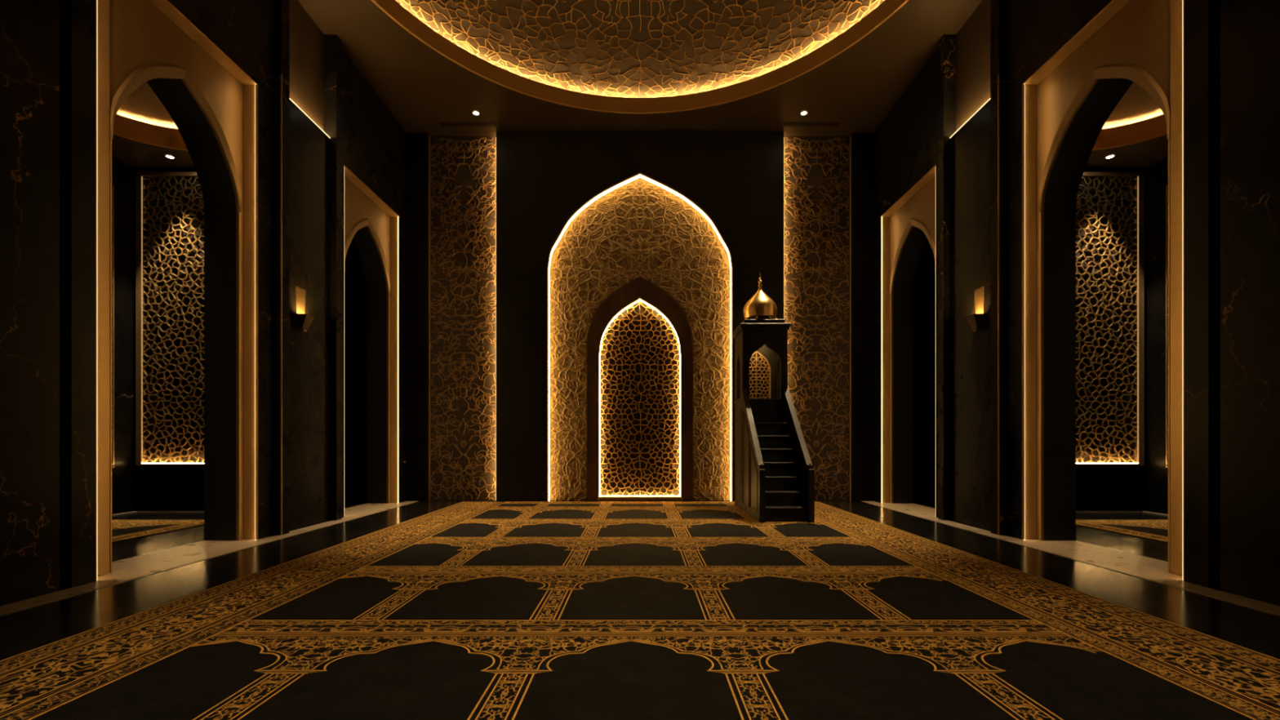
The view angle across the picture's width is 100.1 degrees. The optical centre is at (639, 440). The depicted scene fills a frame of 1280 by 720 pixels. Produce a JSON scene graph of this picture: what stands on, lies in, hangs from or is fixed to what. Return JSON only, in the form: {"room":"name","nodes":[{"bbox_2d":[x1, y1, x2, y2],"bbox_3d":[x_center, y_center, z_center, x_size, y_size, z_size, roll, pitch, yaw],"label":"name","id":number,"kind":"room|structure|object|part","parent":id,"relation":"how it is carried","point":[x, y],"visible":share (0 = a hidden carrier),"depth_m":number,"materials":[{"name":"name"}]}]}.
{"room":"mosque","nodes":[
{"label":"mosque","id":0,"kind":"room"},
{"bbox_2d":[59,0,95,588],"bbox_3d":[-4.095,-2.040,3.710,0.490,6.080,0.160,0,0,0],"label":"wall","id":1,"kind":"structure","parent":0,"point":[77,17],"depth_m":3.67,"materials":[{"name":"black stone"}]},
{"bbox_2d":[111,156,137,514],"bbox_3d":[-7.135,-1.700,6.200,0.150,5.400,8.000,0,0,0],"label":"wall","id":2,"kind":"structure","parent":0,"point":[125,471],"depth_m":7.35,"materials":[{"name":"black stone"}]},
{"bbox_2d":[111,184,114,467],"bbox_3d":[-7.048,-1.528,6.800,0.024,3.775,0.750,0,0,0],"label":"inlay","id":3,"kind":"object","parent":2,"relation":"attached to","point":[113,186],"visible":0.05,"depth_m":7.16,"materials":[{"name":"gold metal"}]},
{"bbox_2d":[111,511,204,515],"bbox_3d":[-5.710,0.993,4.865,2.700,0.014,5.330,0,0,0],"label":"baseboard","id":4,"kind":"structure","parent":2,"relation":"attached to","point":[134,511],"depth_m":7.48,"materials":[{"name":"stone"}]},
{"bbox_2d":[111,134,195,170],"bbox_3d":[-5.700,-3.850,6.125,2.720,0.100,7.850,0,0,0],"label":"ceiling","id":5,"kind":"structure","parent":0,"point":[140,156],"depth_m":7.16,"materials":[{"name":"brown paint"}]},
{"bbox_2d":[112,81,187,150],"bbox_3d":[-5.720,-4.008,6.000,2.200,0.424,2.200,0,0,0],"label":"cove","id":6,"kind":"object","parent":5,"relation":"attached to","point":[142,117],"visible":0.05,"depth_m":6.76,"materials":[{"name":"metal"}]},
{"bbox_2d":[164,154,175,159],"bbox_3d":[-6.280,-3.795,7.160,0.116,0.010,0.116,0,0,0],"label":"recessed light","id":7,"kind":"object","parent":5,"relation":"in","point":[168,156],"visible":1,"depth_m":7.15,"materials":[{"name":"white"}]},
{"bbox_2d":[137,170,204,511],"bbox_3d":[-5.700,-1.700,7.580,2.720,5.400,0.100,0,0,0],"label":"wall","id":8,"kind":"structure","parent":0,"point":[160,487],"depth_m":7.53,"materials":[{"name":"black stone"}]},
{"bbox_2d":[135,171,204,465],"bbox_3d":[-5.975,-1.695,7.485,2.050,4.080,0.090,0,0,0],"label":"lattice screen","id":9,"kind":"object","parent":8,"relation":"attached to","point":[170,206],"visible":0.48,"depth_m":7.48,"materials":[{"name":"gold metal"}]},
{"bbox_2d":[0,0,406,606],"bbox_3d":[-4.095,-2.040,3.050,0.490,6.080,12.100,0,0,0],"label":"wall","id":10,"kind":"structure","parent":0,"point":[29,29],"depth_m":3.52,"materials":[{"name":"black stone"}]},
{"bbox_2d":[95,0,257,581],"bbox_3d":[-4.095,-1.301,4.600,0.486,4.594,1.617,0,0,0],"label":"arched portal","id":11,"kind":"object","parent":10,"relation":"attached to","point":[212,103],"visible":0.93,"depth_m":5.20,"materials":[{"name":"gold metal"}]},
{"bbox_2d":[0,501,417,616],"bbox_3d":[-3.994,1.008,2.930,0.692,0.024,11.860,0,0,0],"label":"floor","id":12,"kind":"structure","parent":10,"relation":"attached to","point":[138,566],"depth_m":4.52,"materials":[{"name":"stone"}]},
{"bbox_2d":[295,285,315,332],"bbox_3d":[-3.812,-1.492,6.110,0.114,0.495,0.180,0,0,0],"label":"wall sconce","id":13,"kind":"object","parent":10,"relation":"attached to","point":[304,321],"visible":1,"depth_m":6.08,"materials":[{"name":"brown metal"}]},
{"bbox_3d":[-3.869,-1.520,6.110,0.002,0.440,0.180,0,0,0],"label":"plate","id":14,"kind":"part","parent":13,"relation":"part of","materials":[{"name":"black metal"}]},
{"bbox_3d":[-3.812,-1.350,6.110,0.114,0.160,0.160,0,0,0],"label":"lamp shade","id":15,"kind":"part","parent":13,"relation":"part of","materials":[{"name":"brown metal"}]},
{"bbox_2d":[343,164,399,517],"bbox_3d":[-4.095,-1.301,7.780,0.486,4.594,1.617,0,0,0],"label":"arched portal","id":16,"kind":"object","parent":10,"relation":"attached to","point":[372,225],"visible":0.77,"depth_m":8.52,"materials":[{"name":"gold metal"}]},
{"bbox_2d":[111,493,367,561],"bbox_3d":[-5.700,1.025,6.125,2.720,0.050,7.850,0,0,0],"label":"floor","id":17,"kind":"structure","parent":0,"point":[131,548],"depth_m":5.59,"materials":[{"name":"black stone"}]},
{"bbox_2d":[111,520,204,542],"bbox_3d":[-5.960,0.995,4.670,1.581,0.009,4.140,0,0,0],"label":"carpet","id":18,"kind":"object","parent":17,"relation":"on","point":[122,530],"visible":0.4,"depth_m":6.17,"materials":[{"name":"gold fabric"}]},
{"bbox_2d":[257,0,275,539],"bbox_3d":[-4.095,-2.040,5.530,0.490,6.080,0.240,0,0,0],"label":"wall","id":19,"kind":"structure","parent":0,"point":[266,86],"depth_m":5.52,"materials":[{"name":"black stone"}]},
{"bbox_2d":[275,0,289,535],"bbox_3d":[-4.060,-2.040,5.715,0.560,6.080,0.130,0,0,0],"label":"wall","id":20,"kind":"structure","parent":0,"point":[282,6],"depth_m":5.66,"materials":[{"name":"black stone"}]},
{"bbox_2d":[280,74,282,535],"bbox_3d":[-3.780,-1.432,5.650,0.012,4.856,0.012,0,0,0],"label":"trim","id":21,"kind":"structure","parent":20,"relation":"attached to","point":[281,74],"depth_m":5.65,"materials":[{"name":"gold metal"}]},
{"bbox_2d":[289,0,324,131],"bbox_3d":[-4.145,-2.040,6.240,0.390,6.080,0.920,0,0,0],"label":"wall","id":22,"kind":"structure","parent":0,"point":[306,38],"depth_m":6.35,"materials":[{"name":"brown paint"}]},
{"bbox_2d":[324,34,342,520],"bbox_3d":[-4.067,-2.040,6.760,0.545,6.080,0.120,0,0,0],"label":"wall","id":23,"kind":"structure","parent":0,"point":[332,43],"depth_m":6.70,"materials":[{"name":"black stone"}]},
{"bbox_2d":[342,48,343,517],"bbox_3d":[-4.095,-2.040,6.895,0.490,6.080,0.150,0,0,0],"label":"wall","id":24,"kind":"structure","parent":0,"point":[342,48],"depth_m":6.93,"materials":[{"name":"black stone"}]},
{"bbox_2d":[344,239,367,493],"bbox_3d":[-5.700,-1.700,10.125,2.720,5.400,0.150,0,0,0],"label":"wall","id":25,"kind":"structure","parent":0,"point":[355,286],"depth_m":10.05,"materials":[{"name":"black stone"}]},
{"bbox_2d":[406,131,873,501],"bbox_3d":[0.000,-2.040,8.945,7.700,6.080,0.290,0,0,0],"label":"wall","id":26,"kind":"structure","parent":0,"point":[538,172],"depth_m":8.80,"materials":[{"name":"black paint"}]},
{"bbox_2d":[428,135,496,501],"bbox_3d":[-2.938,-2.039,8.959,1.149,6.074,0.258,0,0,0],"label":"panel","id":27,"kind":"object","parent":26,"relation":"attached to","point":[462,170],"visible":0.98,"depth_m":8.93,"materials":[{"name":"gold metal"}]},
{"bbox_2d":[538,162,741,501],"bbox_3d":[0.000,-1.784,8.936,3.328,5.563,0.308,0,0,0],"label":"niche","id":28,"kind":"object","parent":26,"relation":"attached to","point":[640,276],"visible":1,"depth_m":8.93,"materials":[{"name":"gold metal"}]},
{"bbox_3d":[0.000,0.963,8.912,1.380,0.062,0.125,0,0,0],"label":"sill","id":29,"kind":"part","parent":28,"relation":"part of","materials":[{"name":"stone"}]},
{"bbox_3d":[0.000,-0.870,8.902,1.770,3.730,0.044,0,0,0],"label":"frame","id":30,"kind":"part","parent":28,"relation":"part of","materials":[{"name":"brown metal"}]},
{"bbox_2d":[297,0,982,136],"bbox_3d":[0.000,-5.141,3.125,8.680,0.120,12.250,0,0,0],"label":"ceiling","id":31,"kind":"structure","parent":0,"point":[421,87],"depth_m":7.80,"materials":[{"name":"brown paint"}]},
{"bbox_2d":[439,121,497,126],"bbox_3d":[-2.750,-5.075,8.590,0.900,0.010,0.100,0,0,0],"label":"ceiling vent","id":32,"kind":"object","parent":31,"relation":"in","point":[442,123],"visible":1,"depth_m":8.57,"materials":[{"name":"brown metal"}]},
{"bbox_2d":[471,110,479,115],"bbox_3d":[-2.540,-5.075,8.300,0.116,0.010,0.116,0,0,0],"label":"recessed light","id":33,"kind":"object","parent":31,"relation":"in","point":[474,112],"visible":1,"depth_m":8.30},
{"bbox_2d":[371,0,908,113],"bbox_3d":[0.000,-5.726,5.000,6.789,1.299,6.790,0,0,-18],"label":"dome","id":34,"kind":"object","parent":31,"relation":"attached to","point":[623,56],"visible":1,"depth_m":7.62,"materials":[{"name":"gold metal"}]},
{"bbox_2d":[800,110,808,115],"bbox_3d":[2.540,-5.075,8.300,0.116,0.010,0.116,0,0,0],"label":"recessed light","id":35,"kind":"object","parent":31,"relation":"in","point":[805,112],"visible":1,"depth_m":8.30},
{"bbox_2d":[782,121,840,126],"bbox_3d":[2.750,-5.075,8.590,0.900,0.010,0.100,0,0,0],"label":"ceiling vent","id":36,"kind":"object","parent":31,"relation":"in","point":[785,123],"visible":1,"depth_m":8.57,"materials":[{"name":"brown metal"}]},
{"bbox_2d":[0,500,1279,660],"bbox_3d":[0.000,1.000,3.050,8.680,0.001,12.100,0,0,0],"label":"floor","id":37,"kind":"structure","parent":0,"point":[28,629],"depth_m":3.70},
{"bbox_2d":[0,501,1279,719],"bbox_3d":[0.007,0.995,3.070,5.785,0.009,11.340,0,0,0],"label":"carpet","id":38,"kind":"object","parent":37,"relation":"on","point":[464,610],"visible":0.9,"depth_m":2.65,"materials":[{"name":"black carpet"}]},
{"bbox_2d":[731,272,814,522],"bbox_3d":[1.780,-0.754,7.383,0.730,3.489,1.795,0,0,0],"label":"pulpit","id":39,"kind":"object","parent":38,"relation":"on","point":[775,474],"visible":1,"depth_m":7.52,"materials":[{"name":"black wood"}]},
{"bbox_3d":[1.457,-0.950,7.940,0.005,0.681,0.274,0,0,0],"label":"arch moulding","id":40,"kind":"part","parent":39,"relation":"part of","materials":[{"name":"black wood"}]},
{"bbox_3d":[1.456,0.200,7.940,0.008,1.320,0.460,0,0,0],"label":"raised panel","id":41,"kind":"part","parent":39,"relation":"part of","materials":[{"name":"black wood"}]},
{"bbox_3d":[1.455,0.231,7.365,0.010,1.319,0.432,0,0,0],"label":"panel moulding","id":42,"kind":"part","parent":39,"relation":"part of","materials":[{"name":"black wood"}]},
{"bbox_3d":[1.482,-0.203,7.069,0.069,1.084,1.121,0,0,0],"label":"handrail","id":43,"kind":"part","parent":39,"relation":"part of","materials":[{"name":"black wood"}]},
{"bbox_3d":[1.455,0.452,6.855,0.010,0.879,0.452,0,0,0],"label":"panel moulding","id":44,"kind":"part","parent":39,"relation":"part of","materials":[{"name":"brown wood"}]},
{"bbox_3d":[1.780,-1.625,7.928,0.730,0.080,0.705,0,0,0],"label":"cornice","id":45,"kind":"part","parent":39,"relation":"part of","materials":[{"name":"black wood"}]},
{"bbox_3d":[1.482,0.667,6.496,0.073,0.646,0.022,0,0,0],"label":"newel post","id":46,"kind":"part","parent":39,"relation":"part of","materials":[{"name":"black wood"}]},
{"bbox_3d":[1.780,-1.482,7.626,0.440,0.095,0.008,0,0,0],"label":"raised panel","id":47,"kind":"part","parent":39,"relation":"part of","materials":[{"name":"black wood"}]},
{"bbox_3d":[1.780,-1.004,7.625,0.490,0.806,0.011,0,0,0],"label":"arch moulding","id":48,"kind":"part","parent":39,"relation":"part of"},
{"bbox_3d":[2.103,-0.950,7.940,0.005,0.681,0.274,0,0,0],"label":"arch moulding","id":49,"kind":"part","parent":39,"relation":"part of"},
{"bbox_3d":[2.078,-0.203,7.069,0.069,1.084,1.121,0,0,0],"label":"handrail","id":50,"kind":"part","parent":39,"relation":"part of","materials":[{"name":"black wood"}]},
{"bbox_3d":[2.078,0.667,6.496,0.073,0.646,0.022,0,0,0],"label":"newel post","id":51,"kind":"part","parent":39,"relation":"part of","materials":[{"name":"black wood"}]},
{"bbox_2d":[912,239,935,493],"bbox_3d":[5.700,-1.700,10.125,2.720,5.400,0.150,0,0,0],"label":"wall","id":52,"kind":"structure","parent":0,"point":[924,286],"depth_m":10.05,"materials":[{"name":"black stone"}]},
{"bbox_2d":[936,48,937,517],"bbox_3d":[4.095,-2.040,6.895,0.490,6.080,0.150,0,0,0],"label":"wall","id":53,"kind":"structure","parent":0,"point":[937,48],"depth_m":6.93,"materials":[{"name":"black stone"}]},
{"bbox_2d":[937,34,955,520],"bbox_3d":[4.067,-2.040,6.760,0.545,6.080,0.120,0,0,0],"label":"wall","id":54,"kind":"structure","parent":0,"point":[947,43],"depth_m":6.70,"materials":[{"name":"black stone"}]},
{"bbox_2d":[955,0,990,131],"bbox_3d":[4.145,-2.040,6.240,0.390,6.080,0.920,0,0,0],"label":"wall","id":55,"kind":"structure","parent":0,"point":[973,38],"depth_m":6.36,"materials":[{"name":"brown paint"}]},
{"bbox_2d":[990,0,1004,535],"bbox_3d":[4.060,-2.040,5.715,0.560,6.080,0.130,0,0,0],"label":"wall","id":56,"kind":"structure","parent":0,"point":[997,6],"depth_m":5.67,"materials":[{"name":"black stone"}]},
{"bbox_2d":[997,74,999,535],"bbox_3d":[3.780,-1.432,5.650,0.012,4.856,0.012,0,0,0],"label":"trim","id":57,"kind":"structure","parent":56,"relation":"attached to","point":[997,74],"depth_m":5.65,"materials":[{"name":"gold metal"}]},
{"bbox_2d":[1004,0,1022,539],"bbox_3d":[4.095,-2.040,5.530,0.490,6.080,0.240,0,0,0],"label":"wall","id":58,"kind":"structure","parent":0,"point":[1013,86],"depth_m":5.52,"materials":[{"name":"black stone"}]},
{"bbox_2d":[912,493,1168,561],"bbox_3d":[5.700,1.025,6.125,2.720,0.050,7.850,0,0,0],"label":"floor","id":59,"kind":"structure","parent":0,"point":[1148,548],"depth_m":5.59,"materials":[{"name":"black stone"}]},
{"bbox_2d":[1075,520,1168,542],"bbox_3d":[5.960,0.995,4.670,1.581,0.009,4.140,0,0,0],"label":"carpet","id":60,"kind":"object","parent":59,"relation":"on","point":[1155,530],"visible":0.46,"depth_m":6.17,"materials":[{"name":"gold fabric"}]},
{"bbox_2d":[873,0,1279,606],"bbox_3d":[4.095,-2.040,3.050,0.490,6.080,12.100,0,0,0],"label":"wall","id":61,"kind":"structure","parent":0,"point":[1250,29],"depth_m":3.52,"materials":[{"name":"black stone"}]},
{"bbox_2d":[880,164,936,517],"bbox_3d":[4.095,-1.301,7.780,0.486,4.594,1.617,0,0,0],"label":"arched portal","id":62,"kind":"object","parent":61,"relation":"attached to","point":[907,225],"visible":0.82,"depth_m":8.52,"materials":[{"name":"gold metal"}]},
{"bbox_2d":[964,285,984,332],"bbox_3d":[3.812,-1.492,6.110,0.114,0.495,0.180,0,0,0],"label":"wall sconce","id":63,"kind":"object","parent":61,"relation":"attached to","point":[975,321],"visible":1,"depth_m":6.08,"materials":[{"name":"brown metal"}]},
{"bbox_3d":[3.812,-1.350,6.110,0.114,0.160,0.160,0,0,0],"label":"lamp shade","id":64,"kind":"part","parent":63,"relation":"part of","materials":[{"name":"brown metal"}]},
{"bbox_3d":[3.869,-1.520,6.110,0.002,0.440,0.180,0,0,0],"label":"plate","id":65,"kind":"part","parent":63,"relation":"part of","materials":[{"name":"metal"}]},
{"bbox_2d":[862,501,1279,616],"bbox_3d":[3.994,1.008,2.930,0.692,0.024,11.860,0,0,0],"label":"floor","id":66,"kind":"structure","parent":61,"relation":"attached to","point":[1140,566],"depth_m":4.52,"materials":[{"name":"stone"}]},
{"bbox_2d":[1022,0,1184,581],"bbox_3d":[4.095,-1.301,4.600,0.486,4.594,1.617,0,0,0],"label":"arched portal","id":67,"kind":"object","parent":61,"relation":"attached to","point":[1067,103],"visible":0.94,"depth_m":5.27,"materials":[{"name":"gold metal"}]},
{"bbox_2d":[1075,170,1142,511],"bbox_3d":[5.700,-1.700,7.580,2.720,5.400,0.100,0,0,0],"label":"wall","id":68,"kind":"structure","parent":0,"point":[1098,487],"depth_m":7.53,"materials":[{"name":"black stone"}]},
{"bbox_2d":[1075,171,1144,465],"bbox_3d":[5.975,-1.695,7.485,2.050,4.080,0.090,0,0,0],"label":"lattice screen","id":69,"kind":"object","parent":68,"relation":"attached to","point":[1110,205],"visible":0.45,"depth_m":7.48,"materials":[{"name":"gold metal"}]},
{"bbox_2d":[1084,134,1168,170],"bbox_3d":[5.700,-3.850,6.125,2.720,0.100,7.850,0,0,0],"label":"ceiling","id":70,"kind":"structure","parent":0,"point":[1139,156],"depth_m":7.16,"materials":[{"name":"brown paint"}]},
{"bbox_2d":[1104,154,1115,159],"bbox_3d":[6.280,-3.795,7.160,0.116,0.010,0.116,0,0,0],"label":"recessed light","id":71,"kind":"object","parent":70,"relation":"in","point":[1110,156],"visible":1,"depth_m":7.15,"materials":[{"name":"white"}]},
{"bbox_2d":[1092,81,1167,150],"bbox_3d":[5.720,-4.008,6.000,2.200,0.424,2.200,0,0,0],"label":"cove","id":72,"kind":"object","parent":70,"relation":"attached to","point":[1137,117],"visible":0.05,"depth_m":6.76,"materials":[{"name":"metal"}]},
{"bbox_2d":[1142,156,1168,514],"bbox_3d":[7.135,-1.700,6.200,0.150,5.400,8.000,0,0,0],"label":"wall","id":73,"kind":"structure","parent":0,"point":[1154,471],"depth_m":7.34,"materials":[{"name":"black stone"}]},
{"bbox_2d":[1075,511,1168,515],"bbox_3d":[5.710,0.993,4.865,2.700,0.014,5.330,0,0,0],"label":"baseboard","id":74,"kind":"structure","parent":73,"relation":"attached to","point":[1076,511],"depth_m":7.48,"materials":[{"name":"stone"}]},
{"bbox_2d":[1165,184,1168,467],"bbox_3d":[7.048,-1.528,6.800,0.024,3.775,0.750,0,0,0],"label":"inlay","id":75,"kind":"object","parent":73,"relation":"attached to","point":[1166,186],"visible":0.04,"depth_m":7.16,"materials":[{"name":"gold metal"}]},
{"bbox_2d":[1184,0,1220,588],"bbox_3d":[4.095,-2.040,3.710,0.490,6.080,0.160,0,0,0],"label":"wall","id":76,"kind":"structure","parent":0,"point":[1202,17],"depth_m":3.67,"materials":[{"name":"black stone"}]},
{"bbox_3d":[0.000,-2.040,9.166,8.800,6.080,0.128,0,0,0],"label":"wall","id":77,"kind":"structure","parent":0,"visible":0},
{"bbox_2d":[783,135,851,501],"bbox_3d":[2.938,-2.039,8.959,1.149,6.074,0.258,0,0,0],"label":"panel","id":78,"kind":"object","parent":77,"relation":"attached to","point":[817,170],"visible":0.85,"depth_m":8.93,"materials":[{"name":"gold metal"}]}
]}

